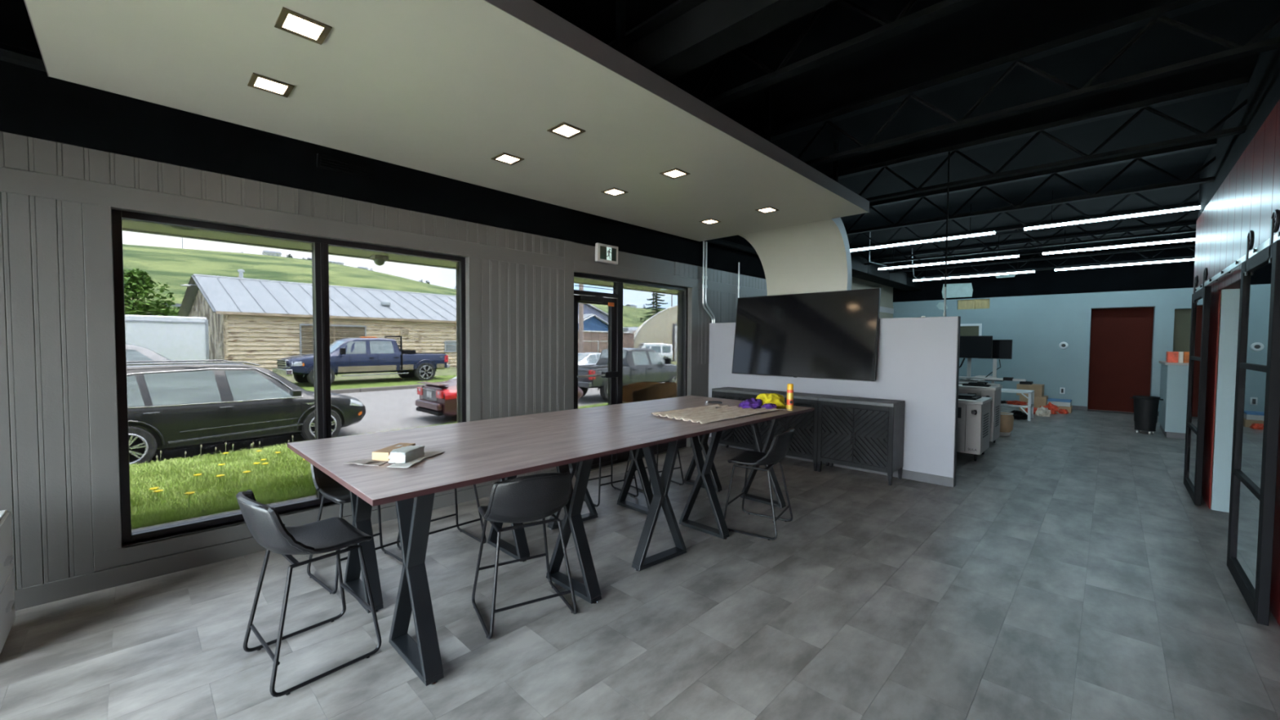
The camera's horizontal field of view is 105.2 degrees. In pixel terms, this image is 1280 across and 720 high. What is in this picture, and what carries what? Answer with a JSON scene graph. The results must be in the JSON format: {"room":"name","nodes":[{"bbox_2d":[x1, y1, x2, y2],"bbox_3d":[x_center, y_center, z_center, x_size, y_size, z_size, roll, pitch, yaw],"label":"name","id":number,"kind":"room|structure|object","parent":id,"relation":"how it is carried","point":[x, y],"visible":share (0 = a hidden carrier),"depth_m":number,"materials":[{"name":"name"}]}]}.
{"room":"open-plan office","nodes":[
{"label":"open-plan office","id":0,"kind":"room"},
{"bbox_2d":[0,0,767,590],"bbox_3d":[1.075,-0.566,7.755,0.565,3.620,18.280,2,3,44],"label":"wall","id":1,"kind":"structure","parent":0,"point":[46,473],"depth_m":3.09,"materials":[{"name":"grey paint"}]},
{"bbox_2d":[82,203,121,552],"bbox_3d":[-3.223,0.117,2.932,0.012,2.070,0.115,2,3,44],"label":"trim","id":2,"kind":"structure","parent":1,"relation":"attached to","point":[96,219],"depth_m":2.93,"materials":[{"name":"grey paint"}]},
{"bbox_2d":[121,501,337,548],"bbox_3d":[-2.427,1.131,3.851,0.081,0.012,2.270,2,3,44],"label":"trim","id":3,"kind":"structure","parent":1,"relation":"attached to","point":[334,503],"depth_m":3.29,"materials":[{"name":"grey paint"}]},
{"bbox_2d":[93,485,470,571],"bbox_3d":[-2.443,1.185,3.787,0.012,0.114,2.385,2,3,44],"label":"trim","id":4,"kind":"structure","parent":1,"relation":"attached to","point":[105,559],"depth_m":3.25,"materials":[{"name":"grey paint"}]},
{"bbox_2d":[0,166,564,270],"bbox_3d":[-2.881,-0.994,3.240,0.012,0.133,5.910,2,3,44],"label":"trim","id":5,"kind":"structure","parent":1,"relation":"attached to","point":[11,180],"depth_m":3.35,"materials":[{"name":"grey paint"}]},
{"bbox_2d":[13,469,556,610],"bbox_3d":[-2.895,1.318,3.320,0.016,0.115,5.910,2,3,44],"label":"baseboard","id":6,"kind":"structure","parent":1,"relation":"attached to","point":[35,595],"depth_m":3.12,"materials":[{"name":"grey paint"}]},
{"bbox_2d":[111,208,466,543],"bbox_3d":[-2.467,0.089,3.859,0.112,2.070,2.270,2,3,44],"label":"window","id":7,"kind":"structure","parent":1,"relation":"in","point":[235,345],"depth_m":3.55,"materials":[{"name":"glass"}]},
{"bbox_2d":[316,153,374,180],"bbox_3d":[-2.281,-1.500,3.808,0.016,0.100,0.400,2,3,44],"label":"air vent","id":8,"kind":"object","parent":1,"relation":"in","point":[323,162],"visible":1,"depth_m":3.79,"materials":[{"name":"black metal"}]},
{"bbox_2d":[468,256,481,488],"bbox_3d":[-1.569,0.124,4.651,0.012,2.184,0.115,2,3,44],"label":"trim","id":9,"kind":"structure","parent":1,"relation":"attached to","point":[474,275],"depth_m":4.63,"materials":[{"name":"grey paint"}]},
{"bbox_2d":[564,240,573,475],"bbox_3d":[-0.793,0.000,5.452,0.012,2.627,0.130,2,3,44],"label":"trim","id":10,"kind":"structure","parent":1,"relation":"attached to","point":[568,246],"depth_m":5.43,"materials":[{"name":"grey paint"}]},
{"bbox_2d":[595,243,617,264],"bbox_3d":[-0.390,-1.251,5.770,0.055,0.210,0.330,2,3,44],"label":"exit sign","id":11,"kind":"object","parent":1,"relation":"attached to","point":[604,253],"visible":1,"depth_m":5.73,"materials":[{"name":"white plastic"}]},
{"bbox_2d":[573,272,688,469],"bbox_3d":[-0.041,0.136,6.305,0.219,2.304,2.135,2,3,44],"label":"door","id":12,"kind":"structure","parent":1,"relation":"in","point":[630,336],"depth_m":6.24,"materials":[{"name":"glass"}]},
{"bbox_2d":[573,259,767,296],"bbox_3d":[0.910,-1.107,7.175,0.012,0.133,4.760,2,3,44],"label":"trim","id":13,"kind":"structure","parent":1,"relation":"attached to","point":[581,266],"depth_m":6.45,"materials":[{"name":"grey paint"}]},
{"bbox_2d":[689,287,697,447],"bbox_3d":[0.784,0.114,7.095,0.012,2.304,0.150,2,3,44],"label":"trim","id":14,"kind":"structure","parent":1,"relation":"attached to","point":[694,325],"depth_m":7.07,"materials":[{"name":"grey paint"}]},
{"bbox_2d":[702,240,713,323],"bbox_3d":[1.005,-1.167,7.214,0.034,1.242,0.266,2,3,44],"label":"conduit","id":15,"kind":"object","parent":1,"relation":"attached to","point":[703,276],"visible":0.96,"depth_m":7.12,"materials":[{"name":"metal"}]},
{"bbox_2d":[704,241,715,323],"bbox_3d":[1.045,-1.168,7.255,0.034,1.242,0.251,2,3,44],"label":"conduit","id":16,"kind":"object","parent":1,"relation":"attached to","point":[706,242],"visible":0.96,"depth_m":7.17,"materials":[{"name":"metal"}]},
{"bbox_2d":[607,0,837,81],"bbox_3d":[0.192,-1.786,2.750,5.020,0.278,0.180,2,3,44],"label":"girder","id":17,"kind":"object","parent":1,"relation":"attached to","point":[685,36],"visible":0.44,"depth_m":2.60,"materials":[{"name":"metal"}]},
{"bbox_2d":[720,291,725,323],"bbox_3d":[1.277,0.099,7.607,0.012,2.304,0.120,2,3,44],"label":"trim","id":18,"kind":"structure","parent":1,"relation":"attached to","point":[722,294],"depth_m":7.57,"materials":[{"name":"grey paint"}]},
{"bbox_2d":[0,405,1279,719],"bbox_3d":[4.345,1.423,5.008,9.200,0.120,18.780,2,3,44],"label":"floor","id":19,"kind":"structure","parent":0,"point":[1070,570],"depth_m":2.68,"materials":[{"name":"tile"}]},
{"bbox_2d":[0,510,15,653],"bbox_3d":[-3.274,1.100,2.257,0.460,0.620,0.462,2,3,44],"label":"base cabinet","id":20,"kind":"object","parent":19,"relation":"on","point":[7,616],"visible":1,"depth_m":2.42,"materials":[{"name":"plastic"}]},
{"bbox_2d":[235,489,381,697],"bbox_3d":[-1.593,1.001,2.330,0.481,0.834,0.497,2,3,40],"label":"bar stool","id":21,"kind":"object","parent":19,"relation":"on","point":[264,523],"visible":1,"depth_m":2.25,"materials":[{"name":"leather"}]},
{"bbox_2d":[306,463,402,594],"bbox_3d":[-1.846,0.969,3.206,0.497,0.834,0.481,2,3,38],"label":"bar stool","id":22,"kind":"object","parent":19,"relation":"on","point":[330,489],"visible":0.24,"depth_m":3.10,"materials":[{"name":"black plastic"}]},
{"bbox_2d":[287,415,576,613],"bbox_3d":[-1.255,0.934,3.173,0.729,0.914,1.560,2,3,44],"label":"bar table","id":23,"kind":"object","parent":19,"relation":"on","point":[318,452],"visible":0.69,"depth_m":2.95,"materials":[{"name":"brown laminate"}]},
{"bbox_2d":[396,484,486,550],"bbox_3d":[-1.478,0.957,3.610,0.497,0.834,0.481,2,3,43],"label":"bar stool","id":24,"kind":"object","parent":19,"relation":"on","point":[457,525],"visible":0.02,"depth_m":3.61,"materials":[{"name":"black plastic"}]},
{"bbox_2d":[320,426,653,685],"bbox_3d":[-0.729,0.955,2.667,0.733,0.914,1.560,2,3,44],"label":"bar table","id":25,"kind":"object","parent":19,"relation":"on","point":[412,489],"visible":0.95,"depth_m":2.34,"materials":[{"name":"brown laminate"}]},
{"bbox_2d":[342,458,377,464],"bbox_3d":[-1.361,0.496,2.388,0.130,0.009,0.104,1,2,19],"label":"torn sleeve","id":26,"kind":"object","parent":25,"relation":"on","point":[361,461],"visible":1,"depth_m":2.39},
{"bbox_2d":[357,442,415,466],"bbox_3d":[-1.285,0.477,2.499,0.110,0.046,0.315,1,2,7],"label":"carton","id":27,"kind":"object","parent":25,"relation":"on","point":[382,455],"visible":0.59,"depth_m":2.43,"materials":[{"name":"cardboard"}]},
{"bbox_2d":[386,457,426,467],"bbox_3d":[-1.128,0.497,2.386,0.106,0.007,0.204,0,2,2],"label":"wrap","id":28,"kind":"object","parent":25,"relation":"on","point":[407,464],"visible":0.84,"depth_m":2.34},
{"bbox_2d":[388,444,425,462],"bbox_3d":[-1.163,0.470,2.447,0.093,0.063,0.174,1,2,10],"label":"pack","id":29,"kind":"object","parent":28,"relation":"on","point":[409,453],"visible":1,"depth_m":2.40,"materials":[{"name":"white paper"}]},
{"bbox_2d":[423,450,444,457],"bbox_3d":[-1.109,0.494,2.576,0.108,0.007,0.144,1,2,8],"label":"paper","id":30,"kind":"object","parent":25,"relation":"on","point":[427,454],"visible":0.74,"depth_m":2.58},
{"bbox_2d":[471,471,577,639],"bbox_3d":[-0.643,0.994,2.723,0.481,0.834,0.497,-1,2,-30],"label":"bar stool","id":31,"kind":"object","parent":19,"relation":"on","point":[529,498],"visible":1,"depth_m":2.55,"materials":[{"name":"leather"}]},
{"bbox_2d":[583,450,638,506],"bbox_3d":[-0.348,0.923,4.783,0.481,0.834,0.497,-1,3,-39],"label":"bar stool","id":32,"kind":"object","parent":19,"relation":"on","point":[600,461],"visible":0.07,"depth_m":4.74,"materials":[{"name":"black plastic"}]},
{"bbox_2d":[522,395,743,529],"bbox_3d":[0.064,0.894,4.541,0.729,0.914,2.241,2,3,44],"label":"bar table","id":33,"kind":"object","parent":19,"relation":"on","point":[602,414],"visible":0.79,"depth_m":4.34,"materials":[{"name":"brown laminate"}]},
{"bbox_2d":[623,444,684,491],"bbox_3d":[0.133,0.912,5.195,0.481,0.834,0.497,-1,3,-38],"label":"bar stool","id":34,"kind":"object","parent":19,"relation":"on","point":[680,467],"visible":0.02,"depth_m":5.16,"materials":[{"name":"black plastic"}]},
{"bbox_2d":[577,401,814,571],"bbox_3d":[0.590,0.916,4.035,0.733,0.914,2.241,2,3,44],"label":"bar table","id":35,"kind":"object","parent":19,"relation":"on","point":[658,429],"visible":0.8,"depth_m":3.56,"materials":[{"name":"brown laminate"}]},
{"bbox_2d":[650,404,777,423],"bbox_3d":[0.645,0.439,4.166,0.603,0.025,1.116,2,3,44],"label":"woven mat","id":36,"kind":"object","parent":35,"relation":"on","point":[704,414],"visible":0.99,"depth_m":4.05,"materials":[{"name":"wicker"}]},
{"bbox_2d":[738,398,761,408],"bbox_3d":[1.008,0.397,4.478,0.200,0.096,0.265,2,3,44],"label":"rag","id":37,"kind":"object","parent":35,"relation":"on","point":[753,403],"visible":0.79,"depth_m":4.41,"materials":[{"name":"fabric"}]},
{"bbox_2d":[755,392,786,408],"bbox_3d":[1.255,0.374,4.608,0.379,0.134,0.266,0,2,-23],"label":"rag","id":38,"kind":"object","parent":35,"relation":"on","point":[777,399],"visible":0.7,"depth_m":4.51,"materials":[{"name":"fabric"}]},
{"bbox_2d":[786,383,793,410],"bbox_3d":[1.344,0.332,4.375,0.058,0.238,0.059,0,2,-1],"label":"spray can","id":39,"kind":"object","parent":35,"relation":"on","point":[789,386],"visible":1,"depth_m":4.35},
{"bbox_2d":[711,386,772,451],"bbox_3d":[1.388,0.844,6.715,0.721,0.880,0.417,2,3,44],"label":"base cabinet","id":40,"kind":"object","parent":19,"relation":"on","point":[742,436],"visible":0.32,"depth_m":6.55,"materials":[{"name":"grey wood"}]},
{"bbox_2d":[724,428,794,540],"bbox_3d":[1.003,0.959,4.020,0.497,0.834,0.481,2,2,32],"label":"bar stool","id":41,"kind":"object","parent":19,"relation":"on","point":[780,445],"visible":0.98,"depth_m":3.88,"materials":[{"name":"black plastic"}]},
{"bbox_2d":[757,390,830,471],"bbox_3d":[1.937,0.866,6.186,0.796,0.880,0.417,2,3,44],"label":"base cabinet","id":42,"kind":"object","parent":19,"relation":"on","point":[803,444],"visible":0.56,"depth_m":5.92,"materials":[{"name":"grey wood"}]},
{"bbox_2d":[817,395,904,485],"bbox_3d":[2.522,0.889,5.623,0.821,0.880,0.417,2,3,44],"label":"base cabinet","id":43,"kind":"object","parent":19,"relation":"on","point":[861,433],"visible":1,"depth_m":5.44,"materials":[{"name":"grey wood"}]},
{"bbox_2d":[956,396,992,461],"bbox_3d":[4.380,0.908,6.710,0.630,0.789,0.690,2,3,44],"label":"machine","id":44,"kind":"object","parent":19,"relation":"on","point":[973,415],"visible":0.49,"depth_m":6.37,"materials":[{"name":"beige paint"}]},
{"bbox_2d":[958,393,981,399],"bbox_3d":[4.372,0.490,6.663,0.410,0.050,0.400,2,3,44],"label":"tray","id":45,"kind":"object","parent":44,"relation":"on","point":[961,396],"visible":0.59,"depth_m":6.50,"materials":[{"name":"plastic"}]},
{"bbox_2d":[958,375,994,383],"bbox_3d":[5.970,0.784,8.681,0.290,0.920,2.050,2,3,44],"label":"workbench","id":46,"kind":"object","parent":19,"relation":"on","point":[988,376],"visible":0.2,"depth_m":8.43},
{"bbox_2d":[959,335,992,381],"bbox_3d":[5.406,-0.026,8.027,0.618,0.738,0.180,2,3,44],"label":"monitor","id":47,"kind":"object","parent":46,"relation":"on","point":[971,346],"visible":0.8,"depth_m":7.94,"materials":[{"name":"black plastic"}]},
{"bbox_2d":[959,376,1026,381],"bbox_3d":[5.599,0.290,7.871,0.970,0.050,0.110,2,3,44],"label":"rail","id":48,"kind":"object","parent":46,"relation":"on","point":[1011,379],"visible":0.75,"depth_m":7.75,"materials":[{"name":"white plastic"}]},
{"bbox_2d":[984,339,1012,381],"bbox_3d":[5.862,0.004,8.075,0.450,0.680,0.180,2,3,44],"label":"monitor","id":49,"kind":"object","parent":46,"relation":"on","point":[1002,348],"visible":0.75,"depth_m":7.99,"materials":[{"name":"black plastic"}]},
{"bbox_2d":[958,384,1002,446],"bbox_3d":[5.160,0.834,7.525,0.580,0.889,0.630,2,3,44],"label":"machine","id":50,"kind":"object","parent":19,"relation":"on","point":[994,392],"visible":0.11,"depth_m":7.23,"materials":[{"name":"beige paint"}]},
{"bbox_2d":[962,382,991,386],"bbox_3d":[5.154,0.367,7.462,0.340,0.050,0.360,2,3,44],"label":"tray","id":51,"kind":"object","parent":50,"relation":"on","point":[970,384],"visible":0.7,"depth_m":7.34,"materials":[{"name":"plastic"}]},
{"bbox_2d":[1000,411,1013,435],"bbox_3d":[6.096,1.074,8.255,0.335,0.373,0.340,2,3,44],"label":"bin","id":52,"kind":"object","parent":19,"relation":"on","point":[1006,419],"visible":0.56,"depth_m":8.11,"materials":[{"name":"cardboard"}]},
{"bbox_2d":[1000,388,1034,421],"bbox_3d":[7.683,0.911,10.246,0.845,0.580,0.545,2,3,44],"label":"metal bench","id":53,"kind":"object","parent":19,"relation":"on","point":[1030,403],"visible":0.56,"depth_m":9.94,"materials":[{"name":"metal"}]},
{"bbox_2d":[1006,400,1027,404],"bbox_3d":[7.744,0.875,10.050,0.374,0.077,0.282,2,3,44],"label":"heap","id":54,"kind":"object","parent":53,"relation":"on","point":[1015,402],"visible":1,"depth_m":9.98,"materials":[{"name":"fabric"}]},
{"bbox_2d":[1000,403,1033,408],"bbox_3d":[7.684,0.923,10.249,0.845,0.035,0.540,2,3,44],"label":"shelf","id":55,"kind":"object","parent":53,"relation":"attached to","point":[1029,406],"depth_m":9.93,"materials":[{"name":"metal"}]},
{"bbox_2d":[1000,388,1034,393],"bbox_3d":[7.686,0.638,10.239,0.845,0.035,0.540,2,3,44],"label":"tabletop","id":56,"kind":"object","parent":53,"relation":"attached to","point":[1007,390],"depth_m":10.03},
{"bbox_2d":[1010,409,1027,419],"bbox_3d":[7.767,1.122,10.071,0.393,0.170,0.452,2,3,44],"label":"bag","id":57,"kind":"object","parent":19,"relation":"on","point":[1018,415],"visible":0.69,"depth_m":9.95,"materials":[{"name":"black plastic"}]},
{"bbox_2d":[1018,395,1048,410],"bbox_3d":[9.177,1.000,11.396,0.480,0.341,0.500,2,3,44],"label":"carton","id":58,"kind":"object","parent":19,"relation":"on","point":[1038,401],"visible":0.43,"depth_m":11.17,"materials":[{"name":"cardboard"}]},
{"bbox_2d":[1016,383,1044,396],"bbox_3d":[9.129,0.695,11.434,0.460,0.256,0.500,2,3,44],"label":"carton","id":59,"kind":"object","parent":58,"relation":"on","point":[1038,388],"visible":0.77,"depth_m":11.24,"materials":[{"name":"cardboard"}]},
{"bbox_2d":[1035,405,1051,416],"bbox_3d":[8.623,1.091,10.461,0.276,0.217,0.260,1,2,4],"label":"plastic bag","id":60,"kind":"object","parent":19,"relation":"on","point":[1042,411],"visible":1,"depth_m":10.40,"materials":[{"name":"plastic"}]},
{"bbox_2d":[1040,401,1059,414],"bbox_3d":[9.071,1.058,10.872,0.344,0.259,0.305,0,2,-7],"label":"heap","id":61,"kind":"object","parent":19,"relation":"on","point":[1053,408],"visible":0.53,"depth_m":10.77,"materials":[{"name":"fabric"}]},
{"bbox_2d":[1056,405,1072,413],"bbox_3d":[9.615,1.111,11.220,0.440,0.136,0.450,2,3,44],"label":"carton","id":62,"kind":"object","parent":19,"relation":"on","point":[1069,409],"visible":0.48,"depth_m":10.98,"materials":[{"name":"cardboard"}]},
{"bbox_2d":[1047,398,1071,406],"bbox_3d":[9.633,0.974,11.233,0.408,0.129,0.408,2,3,44],"label":"carton","id":63,"kind":"object","parent":62,"relation":"on","point":[1063,402],"visible":0.87,"depth_m":11.09,"materials":[{"name":"cardboard"}]},
{"bbox_2d":[1129,395,1163,434],"bbox_3d":[8.756,0.950,8.467,0.330,0.640,0.330,0,2,0],"label":"waste bin","id":64,"kind":"object","parent":19,"relation":"on","point":[1145,407],"visible":1,"depth_m":8.37,"materials":[{"name":"black plastic"}]},
{"bbox_2d":[1158,360,1188,439],"bbox_3d":[9.553,0.662,8.259,1.050,1.240,1.520,2,3,44],"label":"cabinet","id":65,"kind":"object","parent":19,"relation":"on","point":[1174,379],"depth_m":8.01,"materials":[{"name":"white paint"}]},
{"bbox_2d":[1165,351,1178,362],"bbox_3d":[8.891,-0.049,8.169,0.120,0.180,0.300,2,3,44],"label":"box","id":66,"kind":"object","parent":65,"relation":"on","point":[1171,357],"visible":0.99,"depth_m":8.06,"materials":[{"name":"cardboard"}]},
{"bbox_2d":[1158,360,1188,365],"bbox_3d":[9.557,0.063,8.238,1.050,0.040,1.520,2,3,44],"label":"countertop","id":67,"kind":"structure","parent":65,"relation":"on","point":[1164,362],"depth_m":8.00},
{"bbox_2d":[708,315,957,478],"bbox_3d":[2.214,0.398,6.300,3.188,1.810,0.100,2,3,44],"label":"wall partition","id":68,"kind":"structure","parent":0,"point":[916,362],"depth_m":5.45,"materials":[{"name":"white paint"}]},
{"bbox_2d":[731,288,880,381],"bbox_3d":[2.035,-0.314,6.242,1.890,1.071,0.199,2,3,44],"label":"television","id":69,"kind":"object","parent":68,"relation":"attached to","point":[827,335],"visible":1,"depth_m":6.11,"materials":[{"name":"black plastic"}]},
{"bbox_2d":[707,436,955,487],"bbox_3d":[2.212,1.253,6.321,3.186,0.100,0.108,2,3,44],"label":"baseboard","id":70,"kind":"structure","parent":68,"relation":"attached to","point":[907,474],"depth_m":5.45,"materials":[{"name":"grey plastic"}]},
{"bbox_2d":[953,315,960,477],"bbox_3d":[3.364,0.395,5.191,0.006,1.710,0.100,2,3,44],"label":"trim","id":71,"kind":"structure","parent":68,"relation":"attached to","point":[958,317],"depth_m":5.18,"materials":[{"name":"grey plastic"}]},
{"bbox_2d":[851,276,893,306],"bbox_3d":[0.585,-2.028,7.989,1.130,1.280,19.600,2,3,44],"label":"soffit","id":72,"kind":"structure","parent":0,"point":[886,292],"depth_m":13.33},
{"bbox_2d":[879,303,893,318],"bbox_3d":[1.905,-0.095,8.614,0.016,2.630,16.950,2,3,44],"label":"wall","id":73,"kind":"structure","parent":0,"point":[882,315],"depth_m":13.76,"materials":[{"name":"beige paint"}]},
{"bbox_2d":[879,306,893,313],"bbox_3d":[0.584,-1.271,8.012,1.180,0.235,19.600,2,3,44],"label":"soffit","id":74,"kind":"structure","parent":0,"point":[884,309],"depth_m":13.77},
{"bbox_2d":[532,0,1279,270],"bbox_3d":[4.231,-2.325,4.732,9.200,0.150,18.380,2,3,44],"label":"ceiling","id":75,"kind":"structure","parent":0,"point":[985,31],"depth_m":4.16,"materials":[{"name":"black paint"}]},
{"bbox_2d":[23,0,869,295],"bbox_3d":[-0.072,-1.354,4.144,2.204,1.805,6.477,2,3,44],"label":"soffit","id":76,"kind":"object","parent":75,"relation":"in","point":[290,21],"depth_m":2.83,"materials":[{"name":"white paint"}]},
{"bbox_2d":[254,77,287,94],"bbox_3d":[-1.995,-1.482,2.643,0.128,0.003,0.128,2,3,44],"label":"diffuser","id":77,"kind":"object","parent":76,"relation":"attached to","point":[261,83],"depth_m":2.64,"materials":[{"name":"plastic"}]},
{"bbox_2d":[282,13,324,39],"bbox_3d":[-1.478,-1.462,2.146,0.128,0.003,0.128,2,3,44],"label":"diffuser","id":78,"kind":"object","parent":76,"relation":"attached to","point":[294,24],"depth_m":2.15,"materials":[{"name":"plastic"}]},
{"bbox_2d":[496,155,519,163],"bbox_3d":[-0.996,-1.512,3.680,0.128,0.003,0.128,2,3,44],"label":"diffuser","id":79,"kind":"object","parent":76,"relation":"attached to","point":[502,158],"depth_m":3.69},
{"bbox_2d":[552,124,579,137],"bbox_3d":[-0.479,-1.491,3.183,0.128,0.003,0.128,2,3,44],"label":"diffuser","id":80,"kind":"object","parent":76,"relation":"attached to","point":[564,131],"depth_m":3.18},
{"bbox_2d":[604,189,622,195],"bbox_3d":[-0.233,-1.535,4.472,0.128,0.003,0.128,2,3,44],"label":"diffuser","id":81,"kind":"object","parent":76,"relation":"attached to","point":[611,192],"depth_m":4.47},
{"bbox_2d":[665,170,684,177],"bbox_3d":[0.284,-1.514,3.975,0.128,0.003,0.128,2,3,44],"label":"diffuser","id":82,"kind":"object","parent":76,"relation":"attached to","point":[670,174],"depth_m":3.98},
{"bbox_2d":[695,0,985,108],"bbox_3d":[1.913,-1.959,2.128,8.508,0.410,0.100,2,3,44],"label":"joist","id":83,"kind":"object","parent":75,"relation":"attached to","point":[902,24],"visible":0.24,"depth_m":2.84,"materials":[{"name":"black metal"}]},
{"bbox_2d":[850,253,921,290],"bbox_3d":[5.267,-2.182,11.238,0.440,0.580,6.980,2,3,44],"label":"air duct","id":84,"kind":"object","parent":75,"relation":"hanging from","point":[900,281],"visible":0.49,"depth_m":11.45,"materials":[{"name":"black metal"}]},
{"bbox_2d":[846,204,995,251],"bbox_3d":[4.310,-2.119,7.981,2.440,0.489,0.038,2,3,44],"label":"tube light","id":85,"kind":"object","parent":75,"relation":"hanging from","point":[991,231],"visible":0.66,"depth_m":7.74,"materials":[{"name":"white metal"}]},
{"bbox_2d":[944,146,950,287],"bbox_3d":[3.283,-1.528,5.223,0.016,1.490,0.016,2,3,44],"label":"conduit","id":86,"kind":"object","parent":75,"relation":"attached to","point":[948,157],"visible":1,"depth_m":5.22,"materials":[{"name":"black metal"}]},
{"bbox_2d":[878,235,1018,270],"bbox_3d":[6.092,-2.173,9.832,2.440,0.489,0.038,2,3,44],"label":"tube light","id":87,"kind":"object","parent":75,"relation":"hanging from","point":[1009,255],"visible":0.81,"depth_m":9.71,"materials":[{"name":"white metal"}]},
{"bbox_2d":[942,283,973,297],"bbox_3d":[8.498,-1.866,13.102,0.710,0.380,0.006,2,3,44],"label":"sign","id":88,"kind":"object","parent":75,"relation":"hanging from","point":[957,290],"visible":1,"depth_m":13.09,"materials":[{"name":"plastic"}]},
{"bbox_2d":[912,252,1035,281],"bbox_3d":[7.896,-2.227,11.704,2.440,0.489,0.038,2,3,44],"label":"tube light","id":89,"kind":"object","parent":75,"relation":"hanging from","point":[1027,270],"visible":0.81,"depth_m":11.57,"materials":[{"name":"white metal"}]},
{"bbox_2d":[760,0,1279,166],"bbox_3d":[3.023,-1.992,3.280,8.508,0.410,0.100,2,3,44],"label":"joist","id":90,"kind":"object","parent":75,"relation":"attached to","point":[1163,13],"visible":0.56,"depth_m":3.42,"materials":[{"name":"black metal"}]},
{"bbox_2d":[845,177,1199,253],"bbox_3d":[6.353,-2.092,6.736,8.508,0.410,0.100,2,3,44],"label":"joist","id":91,"kind":"object","parent":75,"relation":"attached to","point":[1197,191],"visible":0.36,"depth_m":7.18,"materials":[{"name":"black metal"}]},
{"bbox_2d":[853,202,1198,265],"bbox_3d":[7.463,-2.125,7.888,8.508,0.410,0.100,2,3,44],"label":"joist","id":92,"kind":"object","parent":75,"relation":"attached to","point":[1159,233],"visible":0.48,"depth_m":8.44,"materials":[{"name":"black metal"}]},
{"bbox_2d":[846,138,1217,235],"bbox_3d":[5.243,-2.058,5.584,8.508,0.410,0.100,2,3,44],"label":"joist","id":93,"kind":"object","parent":75,"relation":"attached to","point":[1140,157],"visible":0.62,"depth_m":5.83,"materials":[{"name":"black metal"}]},
{"bbox_2d":[868,221,1196,273],"bbox_3d":[8.573,-2.158,9.040,8.508,0.410,0.100,2,3,44],"label":"joist","id":94,"kind":"object","parent":75,"relation":"attached to","point":[1187,224],"visible":0.75,"depth_m":9.52,"materials":[{"name":"black metal"}]},
{"bbox_2d":[826,75,1248,202],"bbox_3d":[4.133,-2.025,4.432,8.508,0.410,0.100,2,3,44],"label":"joist","id":95,"kind":"object","parent":75,"relation":"attached to","point":[1241,82],"visible":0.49,"depth_m":4.53,"materials":[{"name":"black metal"}]},
{"bbox_2d":[889,235,1195,279],"bbox_3d":[9.683,-2.191,10.191,8.508,0.410,0.100,2,3,44],"label":"joist","id":96,"kind":"object","parent":75,"relation":"attached to","point":[1182,243],"visible":0.41,"depth_m":10.79,"materials":[{"name":"black metal"}]},
{"bbox_2d":[1024,191,1200,230],"bbox_3d":[6.319,-2.038,6.048,2.460,0.489,0.038,2,3,44],"label":"tube light","id":97,"kind":"object","parent":75,"relation":"hanging from","point":[1197,206],"visible":0.74,"depth_m":6.27,"materials":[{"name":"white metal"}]},
{"bbox_2d":[1042,227,1195,254],"bbox_3d":[8.102,-2.091,7.898,2.460,0.489,0.038,2,3,44],"label":"tube light","id":98,"kind":"object","parent":75,"relation":"hanging from","point":[1193,237],"visible":0.52,"depth_m":8.06,"materials":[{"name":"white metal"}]},
{"bbox_2d":[1054,246,1195,271],"bbox_3d":[9.905,-2.146,9.770,2.460,0.489,0.038,2,3,44],"label":"tube light","id":99,"kind":"object","parent":75,"relation":"hanging from","point":[1185,259],"visible":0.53,"depth_m":9.86,"materials":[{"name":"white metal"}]},
{"bbox_2d":[893,246,1195,411],"bbox_3d":[10.471,-0.631,11.359,9.100,3.620,0.170,2,3,44],"label":"wall","id":100,"kind":"structure","parent":0,"point":[1036,326],"depth_m":11.73,"materials":[{"name":"blue paint"}]},
{"bbox_2d":[960,323,982,336],"bbox_3d":[8.643,-0.576,12.996,0.720,0.770,0.028,2,3,44],"label":"window","id":101,"kind":"structure","parent":100,"relation":"in","point":[975,329],"depth_m":12.90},
{"bbox_2d":[957,298,990,309],"bbox_3d":[8.816,-1.472,12.922,0.720,0.260,0.100,2,3,44],"label":"air vent","id":102,"kind":"object","parent":100,"relation":"in","point":[974,304],"visible":1,"depth_m":12.91,"materials":[{"name":"beige metal"}]},
{"bbox_2d":[1087,306,1154,412],"bbox_3d":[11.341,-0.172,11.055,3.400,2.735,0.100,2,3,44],"label":"door","id":103,"kind":"structure","parent":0,"point":[1121,344],"depth_m":11.27,"materials":[{"name":"red paint"}]},
{"bbox_2d":[1087,306,1191,405],"bbox_3d":[11.438,-0.092,10.727,2.400,2.600,0.240,2,3,44],"label":"door frame","id":104,"kind":"structure","parent":0,"point":[1182,320],"depth_m":10.44,"materials":[{"name":"metal"}]},
{"bbox_2d":[1193,21,1279,626],"bbox_3d":[2.760,-0.344,1.756,0.119,3.620,11.572,2,3,44],"label":"wall","id":105,"kind":"structure","parent":0,"point":[1247,198],"depth_m":3.90,"materials":[{"name":"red paint"}]},
{"bbox_2d":[1183,267,1211,505],"bbox_3d":[5.622,0.237,4.938,0.040,2.249,1.000,2,3,44],"label":"barn door","id":106,"kind":"structure","parent":105,"relation":"in","point":[1201,299],"depth_m":4.83,"materials":[{"name":"black paint"}]},
{"bbox_2d":[1210,288,1239,512],"bbox_3d":[5.362,0.374,4.449,0.153,2.030,0.030,2,3,44],"label":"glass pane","id":107,"kind":"structure","parent":105,"relation":"attached to","point":[1230,298],"depth_m":4.46,"materials":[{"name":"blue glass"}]},
{"bbox_2d":[1195,208,1279,626],"bbox_3d":[4.688,0.266,3.943,0.076,2.249,4.070,2,3,44],"label":"barn door","id":108,"kind":"structure","parent":105,"relation":"in","point":[1256,418],"depth_m":2.87,"materials":[{"name":"black paint"}]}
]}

